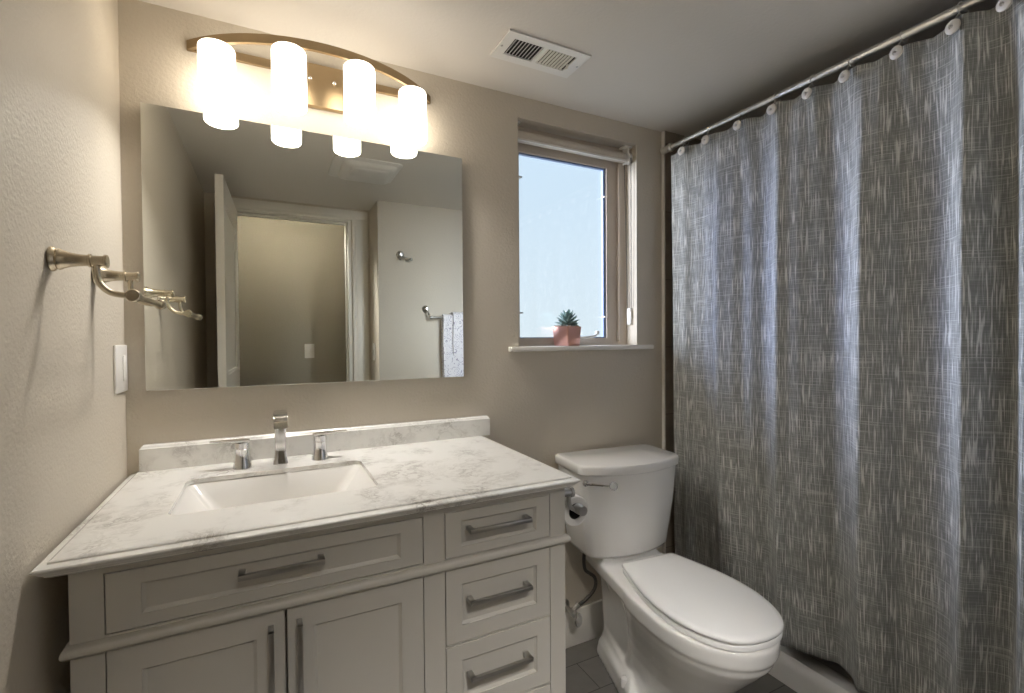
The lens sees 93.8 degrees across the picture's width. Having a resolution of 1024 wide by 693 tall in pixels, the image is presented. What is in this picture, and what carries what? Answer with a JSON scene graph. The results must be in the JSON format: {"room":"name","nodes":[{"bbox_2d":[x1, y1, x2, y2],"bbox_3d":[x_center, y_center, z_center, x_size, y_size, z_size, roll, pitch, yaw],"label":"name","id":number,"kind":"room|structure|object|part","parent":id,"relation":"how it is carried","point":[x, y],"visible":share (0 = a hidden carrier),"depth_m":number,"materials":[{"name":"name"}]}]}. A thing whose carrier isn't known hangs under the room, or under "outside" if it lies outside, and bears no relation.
{"room":"bathroom","nodes":[
{"label":"bathroom","id":0,"kind":"room"},
{"bbox_2d":[0,0,126,692],"bbox_3d":[-0.691,0.162,0.476,0.120,2.156,2.350,-1,1,-27],"label":"wall","id":1,"kind":"structure","parent":0,"point":[63,436],"depth_m":0.85,"materials":[{"name":"beige paint"}]},
{"bbox_2d":[46,246,166,309],"bbox_3d":[-0.814,-0.132,0.986,0.130,0.096,0.285,-1,1,-27],"label":"towel bar","id":2,"kind":"object","parent":1,"relation":"attached to","point":[56,259],"visible":1,"depth_m":0.88,"materials":[{"name":"silver metal"}]},
{"bbox_3d":[-0.782,-0.156,0.867,0.080,0.045,0.045,-1,1,-27],"label":"post","id":3,"kind":"part","parent":2,"relation":"part of","materials":[{"name":"silver metal"}]},
{"bbox_3d":[-0.742,-0.120,0.888,0.054,0.061,0.011,-1,1,-27],"label":"curved arm","id":4,"kind":"part","parent":2,"relation":"part of","materials":[{"name":"silver metal"}]},
{"bbox_3d":[-0.890,-0.159,1.081,0.080,0.045,0.045,-1,1,-27],"label":"post","id":5,"kind":"part","parent":2,"relation":"part of","materials":[{"name":"silver metal"}]},
{"bbox_3d":[-0.851,-0.123,1.102,0.054,0.061,0.011,-1,1,-27],"label":"curved arm","id":6,"kind":"part","parent":2,"relation":"part of","materials":[{"name":"silver metal"}]},
{"bbox_3d":[-0.766,-0.097,1.010,0.024,0.024,0.268,-1,1,-27],"label":"rail","id":7,"kind":"part","parent":2,"relation":"part of","materials":[{"name":"silver metal"}]},
{"bbox_2d":[113,345,127,393],"bbox_3d":[-1.005,0.057,1.233,0.008,0.122,0.108,-1,1,-27],"label":"light switch","id":8,"kind":"object","parent":1,"relation":"attached to","point":[119,351],"visible":1,"depth_m":1.22,"materials":[{"name":"white plastic"}]},
{"bbox_2d":[118,0,700,607],"bbox_3d":[0.173,0.129,2.054,2.850,2.156,0.316,-1,1,-27],"label":"wall","id":9,"kind":"structure","parent":0,"point":[539,405],"depth_m":1.74,"materials":[{"name":"beige paint"}]},
{"bbox_2d":[140,102,463,390],"bbox_3d":[-0.584,-0.272,1.495,0.912,0.770,0.017,-1,1,-27],"label":"mirror","id":10,"kind":"object","parent":9,"relation":"attached to","point":[276,255],"visible":1,"depth_m":1.45,"materials":[{"name":"white mirror"}]},
{"bbox_2d":[186,33,429,146],"bbox_3d":[-0.551,-0.759,1.409,0.696,0.206,0.190,-1,1,-27],"label":"vanity light","id":11,"kind":"object","parent":9,"relation":"attached to","point":[297,84],"visible":1,"depth_m":1.36,"materials":[{"name":"white glass"}]},
{"bbox_3d":[-0.802,-0.734,1.304,0.089,0.163,0.089,-1,1,-27],"label":"lamp shade","id":12,"kind":"part","parent":11,"relation":"part of","materials":[{"name":"white glass"}]},
{"bbox_3d":[-0.614,-0.735,1.321,0.089,0.163,0.089,-1,1,-27],"label":"lamp shade","id":13,"kind":"part","parent":11,"relation":"part of","materials":[{"name":"white glass"}]},
{"bbox_3d":[-0.447,-0.738,1.405,0.089,0.163,0.089,-1,1,-27],"label":"lamp shade","id":14,"kind":"part","parent":11,"relation":"part of","materials":[{"name":"white glass"}]},
{"bbox_3d":[-0.321,-0.741,1.548,0.089,0.163,0.089,-1,1,-27],"label":"lamp shade","id":15,"kind":"part","parent":11,"relation":"part of","materials":[{"name":"white glass"}]},
{"bbox_2d":[139,415,489,471],"bbox_3d":[-0.543,0.294,1.521,1.027,0.070,0.020,-1,1,-27],"label":"backsplash","id":16,"kind":"structure","parent":9,"relation":"attached to","point":[170,455],"depth_m":1.47,"materials":[{"name":"white stone"}]},
{"bbox_2d":[518,126,626,345],"bbox_3d":[0.248,-0.430,2.011,0.578,0.875,0.076,-1,1,-27],"label":"window","id":17,"kind":"structure","parent":9,"relation":"in","point":[613,195],"depth_m":2.11,"materials":[{"name":"beige plastic"}]},
{"bbox_2d":[518,121,631,324],"bbox_3d":[0.264,-0.479,1.977,0.576,0.774,0.050,-1,1,-27],"label":"roller blind","id":18,"kind":"object","parent":17,"relation":"attached to","point":[624,157],"visible":0.99,"depth_m":1.98,"materials":[{"name":"beige fabric"}]},
{"bbox_3d":[0.510,-0.493,2.103,0.010,0.650,0.048,-1,1,-27],"label":"bead chain","id":19,"kind":"part","parent":18,"relation":"part of","materials":[{"name":"metal"}]},
{"bbox_3d":[0.313,-0.046,2.031,0.120,0.042,0.032,-1,1,-12],"label":"crank handle","id":20,"kind":"part","parent":17,"relation":"part of","materials":[{"name":"white plastic"}]},
{"bbox_2d":[508,345,653,351],"bbox_3d":[0.276,0.005,1.991,0.694,0.018,0.145,-1,1,-27],"label":"window sill","id":21,"kind":"structure","parent":9,"relation":"attached to","point":[580,347],"depth_m":1.90,"materials":[{"name":"white paint"}]},
{"bbox_2d":[553,309,580,345],"bbox_3d":[0.226,-0.078,1.954,0.101,0.149,0.098,0,1,38],"label":"potted succulent","id":22,"kind":"object","parent":21,"relation":"on","point":[568,333],"visible":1,"depth_m":1.93,"materials":[{"name":"green plant"}]},
{"bbox_2d":[565,553,596,627],"bbox_3d":[0.275,0.925,1.887,0.131,0.306,0.124,-1,1,-27],"label":"supply valve","id":23,"kind":"object","parent":9,"relation":"attached to","point":[572,611],"visible":0.88,"depth_m":1.87,"materials":[{"name":"metal"}]},
{"bbox_3d":[0.254,1.050,1.839,0.034,0.057,0.011,-1,1,-27],"label":"oval handle","id":24,"kind":"part","parent":23,"relation":"part of","materials":[{"name":"silver metal"}]},
{"bbox_2d":[565,599,603,647],"bbox_3d":[0.287,1.133,1.958,0.880,0.150,0.014,-1,1,-27],"label":"baseboard","id":25,"kind":"structure","parent":9,"relation":"attached to","point":[592,626],"depth_m":1.96,"materials":[{"name":"white paint"}]},
{"bbox_2d":[661,131,665,553],"bbox_3d":[0.678,0.125,2.141,0.010,2.155,0.018,-1,1,-27],"label":"trim","id":26,"kind":"structure","parent":9,"relation":"attached to","point":[663,132],"depth_m":2.13,"materials":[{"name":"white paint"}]},
{"bbox_2d":[660,0,989,154],"bbox_3d":[1.032,-0.851,1.388,0.038,0.038,1.624,-1,1,-27],"label":"curtain rod","id":27,"kind":"object","parent":9,"relation":"attached to","point":[967,5],"visible":1,"depth_m":1.43,"materials":[{"name":"metal"}]},
{"bbox_2d":[678,136,688,154],"bbox_3d":[0.715,-0.831,1.986,0.059,0.085,0.034,-1,1,-34],"label":"curtain hook","id":28,"kind":"object","parent":27,"relation":"hanging from","point":[681,150],"visible":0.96,"depth_m":1.97,"materials":[{"name":"plastic"}]},
{"bbox_2d":[671,0,1023,692],"bbox_3d":[1.063,0.109,1.412,0.136,1.862,1.549,-1,1,-27],"label":"shower curtain","id":29,"kind":"object","parent":28,"relation":"hanging from","point":[848,257],"visible":0.97,"depth_m":1.38,"materials":[{"name":"grey fabric"}]},
{"bbox_2d":[701,124,713,144],"bbox_3d":[0.771,-0.829,1.876,0.059,0.085,0.034,-1,1,-30],"label":"curtain hook","id":30,"kind":"object","parent":27,"relation":"hanging from","point":[705,139],"visible":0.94,"depth_m":1.86,"materials":[{"name":"beige plastic"}]},
{"bbox_2d":[733,108,746,130],"bbox_3d":[0.836,-0.828,1.748,0.059,0.085,0.034,-1,1,-27],"label":"curtain hook","id":31,"kind":"object","parent":27,"relation":"hanging from","point":[737,124],"visible":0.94,"depth_m":1.74,"materials":[{"name":"beige plastic"}]},
{"bbox_2d":[767,91,780,114],"bbox_3d":[0.896,-0.826,1.629,0.059,0.085,0.034,-1,1,-28],"label":"curtain hook","id":32,"kind":"object","parent":27,"relation":"hanging from","point":[771,109],"visible":0.84,"depth_m":1.62,"materials":[{"name":"beige plastic"}]},
{"bbox_2d":[801,74,818,98],"bbox_3d":[0.951,-0.825,1.521,0.059,0.085,0.034,-1,1,-21],"label":"curtain hook","id":33,"kind":"object","parent":27,"relation":"hanging from","point":[806,93],"visible":0.94,"depth_m":1.51,"materials":[{"name":"beige plastic"}]},
{"bbox_2d":[838,55,857,82],"bbox_3d":[1.002,-0.823,1.421,0.059,0.085,0.034,-1,1,-15],"label":"curtain hook","id":34,"kind":"object","parent":27,"relation":"hanging from","point":[844,75],"visible":0.94,"depth_m":1.41,"materials":[{"name":"beige plastic"}]},
{"bbox_2d":[889,29,909,59],"bbox_3d":[1.062,-0.822,1.304,0.059,0.085,0.034,-1,1,-16],"label":"curtain hook","id":35,"kind":"object","parent":27,"relation":"hanging from","point":[896,52],"visible":1,"depth_m":1.30,"materials":[{"name":"beige plastic"}]},
{"bbox_2d":[945,1,968,34],"bbox_3d":[1.117,-0.820,1.196,0.059,0.085,0.034,-1,1,-13],"label":"curtain hook","id":36,"kind":"object","parent":27,"relation":"hanging from","point":[953,25],"visible":0.97,"depth_m":1.19,"materials":[{"name":"beige plastic"}]},
{"bbox_2d":[996,0,1012,11],"bbox_3d":[1.161,-0.819,1.110,0.059,0.085,0.034,0,1,-5],"label":"curtain hook","id":37,"kind":"object","parent":27,"relation":"hanging from","point":[1002,5],"visible":1,"depth_m":1.11,"materials":[{"name":"beige plastic"}]},
{"bbox_2d":[553,326,580,345],"bbox_3d":[0.224,-0.042,1.955,0.088,0.077,0.088,-1,1,-44],"label":"pot","id":38,"kind":"object","parent":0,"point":[563,335],"depth_m":1.92,"materials":[{"name":"pink ceramic"}]},
{"bbox_2d":[139,0,998,139],"bbox_3d":[0.581,-0.996,1.106,2.950,0.120,2.350,-1,1,-27],"label":"ceiling","id":39,"kind":"structure","parent":0,"point":[682,67],"depth_m":1.46,"materials":[{"name":"white paint"}]},
{"bbox_2d":[490,29,590,77],"bbox_3d":[0.093,-0.929,1.543,0.294,0.020,0.144,-1,1,-27],"label":"ceiling vent","id":40,"kind":"object","parent":39,"relation":"in","point":[516,47],"visible":1,"depth_m":1.53,"materials":[{"name":"white plastic"}]},
{"bbox_2d":[566,636,796,692],"bbox_3d":[0.641,1.271,1.055,2.950,0.100,2.150,-1,1,-27],"label":"floor","id":41,"kind":"structure","parent":0,"point":[586,672],"depth_m":1.75,"materials":[{"name":"grey tile"}]},
{"bbox_2d":[59,488,570,692],"bbox_3d":[-0.418,0.794,1.261,0.996,0.861,0.603,-1,1,-27],"label":"vanity cabinet","id":42,"kind":"object","parent":41,"relation":"on","point":[470,598],"visible":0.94,"depth_m":1.00,"materials":[{"name":"beige paint"}]},
{"bbox_3d":[-0.571,0.811,0.891,0.274,0.588,0.019,-1,1,-27],"label":"door","id":43,"kind":"part","parent":42,"relation":"part of","materials":[{"name":"beige paint"}]},
{"bbox_3d":[-0.449,0.435,0.948,0.553,0.103,0.019,-1,1,-27],"label":"drawer","id":44,"kind":"part","parent":42,"relation":"part of","materials":[{"name":"beige paint"}]},
{"bbox_3d":[-0.460,0.621,0.917,0.010,0.160,0.032,-1,1,-27],"label":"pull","id":45,"kind":"part","parent":42,"relation":"part of","materials":[{"name":"metal"}]},
{"bbox_3d":[-0.442,0.425,0.924,0.150,0.010,0.032,-1,1,-27],"label":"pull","id":46,"kind":"part","parent":42,"relation":"part of","materials":[{"name":"metal"}]},
{"bbox_3d":[-0.415,0.620,0.940,0.010,0.160,0.032,-1,1,-27],"label":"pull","id":47,"kind":"part","parent":42,"relation":"part of","materials":[{"name":"metal"}]},
{"bbox_2d":[29,436,580,577],"bbox_3d":[-0.426,0.348,1.250,1.037,0.030,0.609,-1,1,-27],"label":"countertop","id":48,"kind":"structure","parent":42,"relation":"on","point":[135,523],"depth_m":1.05,"materials":[{"name":"white stone"}]},
{"bbox_2d":[171,464,375,514],"bbox_3d":[-0.567,0.411,1.180,0.456,0.127,0.317,-1,1,-27],"label":"sink","id":49,"kind":"object","parent":48,"relation":"in","point":[212,495],"visible":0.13,"depth_m":1.28,"materials":[{"name":"ceramic"}]},
{"bbox_2d":[209,410,346,469],"bbox_3d":[-0.644,0.257,1.343,0.352,0.150,0.104,-1,1,-27],"label":"faucet","id":50,"kind":"object","parent":48,"relation":"on","point":[242,460],"visible":1,"depth_m":1.35,"materials":[{"name":"silver metal"}]},
{"bbox_3d":[-0.770,0.260,1.308,0.095,0.009,0.030,-1,1,-27],"label":"lever","id":51,"kind":"part","parent":50,"relation":"part of","materials":[{"name":"silver metal"}]},
{"bbox_3d":[-0.744,0.298,1.322,0.047,0.072,0.047,-1,1,-27],"label":"handle","id":52,"kind":"part","parent":50,"relation":"part of","materials":[{"name":"silver metal"}]},
{"bbox_3d":[-0.662,0.265,1.370,0.038,0.134,0.040,-1,1,-27],"label":"spout","id":53,"kind":"part","parent":50,"relation":"part of","materials":[{"name":"silver metal"}]},
{"bbox_3d":[-0.566,0.295,1.412,0.047,0.072,0.047,-1,1,-27],"label":"handle","id":54,"kind":"part","parent":50,"relation":"part of","materials":[{"name":"silver metal"}]},
{"bbox_3d":[-0.541,0.256,1.425,0.095,0.009,0.030,-1,1,-27],"label":"lever","id":55,"kind":"part","parent":50,"relation":"part of","materials":[{"name":"silver metal"}]},
{"bbox_3d":[-0.423,0.498,1.262,0.996,0.023,0.578,-1,1,-27],"label":"waist moulding","id":56,"kind":"part","parent":42,"relation":"part of","materials":[{"name":"beige paint"}]},
{"bbox_3d":[-0.322,0.807,1.018,0.274,0.588,0.019,-1,1,-27],"label":"door","id":57,"kind":"part","parent":42,"relation":"part of","materials":[{"name":"beige paint"}]},
{"bbox_3d":[-0.032,0.430,1.160,0.276,0.104,0.019,-1,1,-27],"label":"drawer","id":58,"kind":"part","parent":42,"relation":"part of","materials":[{"name":"beige paint"}]},
{"bbox_3d":[-0.031,0.596,1.163,0.276,0.173,0.019,-1,1,-27],"label":"drawer","id":59,"kind":"part","parent":42,"relation":"part of","materials":[{"name":"beige paint"}]},
{"bbox_3d":[-0.030,0.772,1.165,0.276,0.168,0.019,-1,1,-27],"label":"drawer","id":60,"kind":"part","parent":42,"relation":"part of","materials":[{"name":"beige paint"}]},
{"bbox_3d":[-0.028,0.420,1.134,0.161,0.010,0.032,-1,1,-27],"label":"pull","id":61,"kind":"part","parent":42,"relation":"part of","materials":[{"name":"metal"}]},
{"bbox_3d":[-0.027,0.584,1.137,0.161,0.010,0.032,-1,1,-27],"label":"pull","id":62,"kind":"part","parent":42,"relation":"part of","materials":[{"name":"metal"}]},
{"bbox_3d":[-0.026,0.760,1.140,0.161,0.010,0.032,-1,1,-27],"label":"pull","id":63,"kind":"part","parent":42,"relation":"part of","materials":[{"name":"metal"}]},
{"bbox_3d":[-0.028,0.979,1.169,0.276,0.235,0.019,-1,1,-27],"label":"drawer","id":64,"kind":"part","parent":42,"relation":"part of","materials":[{"name":"beige paint"}]},
{"bbox_2d":[565,487,586,515],"bbox_3d":[0.130,0.417,1.342,0.085,0.078,0.158,-1,1,-27],"label":"toilet paper holder","id":65,"kind":"object","parent":42,"relation":"attached to","point":[578,508],"visible":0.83,"depth_m":1.29,"materials":[{"name":"metal"}]},
{"bbox_3d":[0.140,0.394,1.288,0.054,0.032,0.032,-1,1,-27],"label":"post","id":66,"kind":"part","parent":65,"relation":"part of","materials":[{"name":"metal"}]},
{"bbox_3d":[0.167,0.426,1.300,0.042,0.053,0.015,-1,1,-27],"label":"curved arm","id":67,"kind":"part","parent":65,"relation":"part of","materials":[{"name":"metal"}]},
{"bbox_2d":[565,494,587,525],"bbox_3d":[0.151,0.453,1.367,0.084,0.084,0.110,-1,1,-27],"label":"toilet roll","id":68,"kind":"object","parent":65,"relation":"hanging from","point":[571,518],"visible":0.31,"depth_m":1.32,"materials":[{"name":"white paper"}]},
{"bbox_2d":[555,444,783,692],"bbox_3d":[0.516,0.817,1.614,0.446,0.790,0.782,-1,1,-22],"label":"toilet","id":69,"kind":"object","parent":41,"relation":"on","point":[674,623],"visible":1,"depth_m":1.59,"materials":[{"name":"white ceramic"}]},
{"bbox_3d":[0.295,0.483,1.681,0.095,0.022,0.021,0,1,12],"label":"flush lever","id":70,"kind":"part","parent":69,"relation":"part of","materials":[{"name":"silver metal"}]},
{"bbox_3d":[0.354,0.487,1.673,0.030,0.031,0.031,-1,1,-22],"label":"lever knob","id":71,"kind":"part","parent":69,"relation":"part of","materials":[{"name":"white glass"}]},
{"bbox_3d":[0.420,0.613,1.846,0.428,0.316,0.256,-1,1,-22],"label":"tank","id":72,"kind":"part","parent":69,"relation":"part of","materials":[{"name":"white ceramic"}]},
{"bbox_3d":[0.419,0.437,1.844,0.446,0.036,0.273,-1,1,-22],"label":"tank lid","id":73,"kind":"part","parent":69,"relation":"part of","materials":[{"name":"white ceramic"}]},
{"bbox_3d":[0.528,0.993,1.606,0.357,0.438,0.755,-1,1,-22],"label":"bowl","id":74,"kind":"part","parent":69,"relation":"part of","materials":[{"name":"white ceramic"}]},
{"bbox_3d":[0.576,0.783,1.486,0.330,0.017,0.494,-1,1,-22],"label":"seat","id":75,"kind":"part","parent":69,"relation":"part of","materials":[{"name":"white plastic"}]},
{"bbox_3d":[0.576,0.763,1.486,0.336,0.018,0.500,-1,1,-22],"label":"lid","id":76,"kind":"part","parent":69,"relation":"part of","materials":[{"name":"white plastic"}]},
{"bbox_2d":[768,646,858,692],"bbox_3d":[1.452,1.155,1.628,0.775,0.100,1.622,-1,1,-27],"label":"shower pan","id":77,"kind":"object","parent":41,"relation":"on","point":[801,672],"visible":0.02,"depth_m":1.67,"materials":[{"name":"white ceramic"}]}
]}

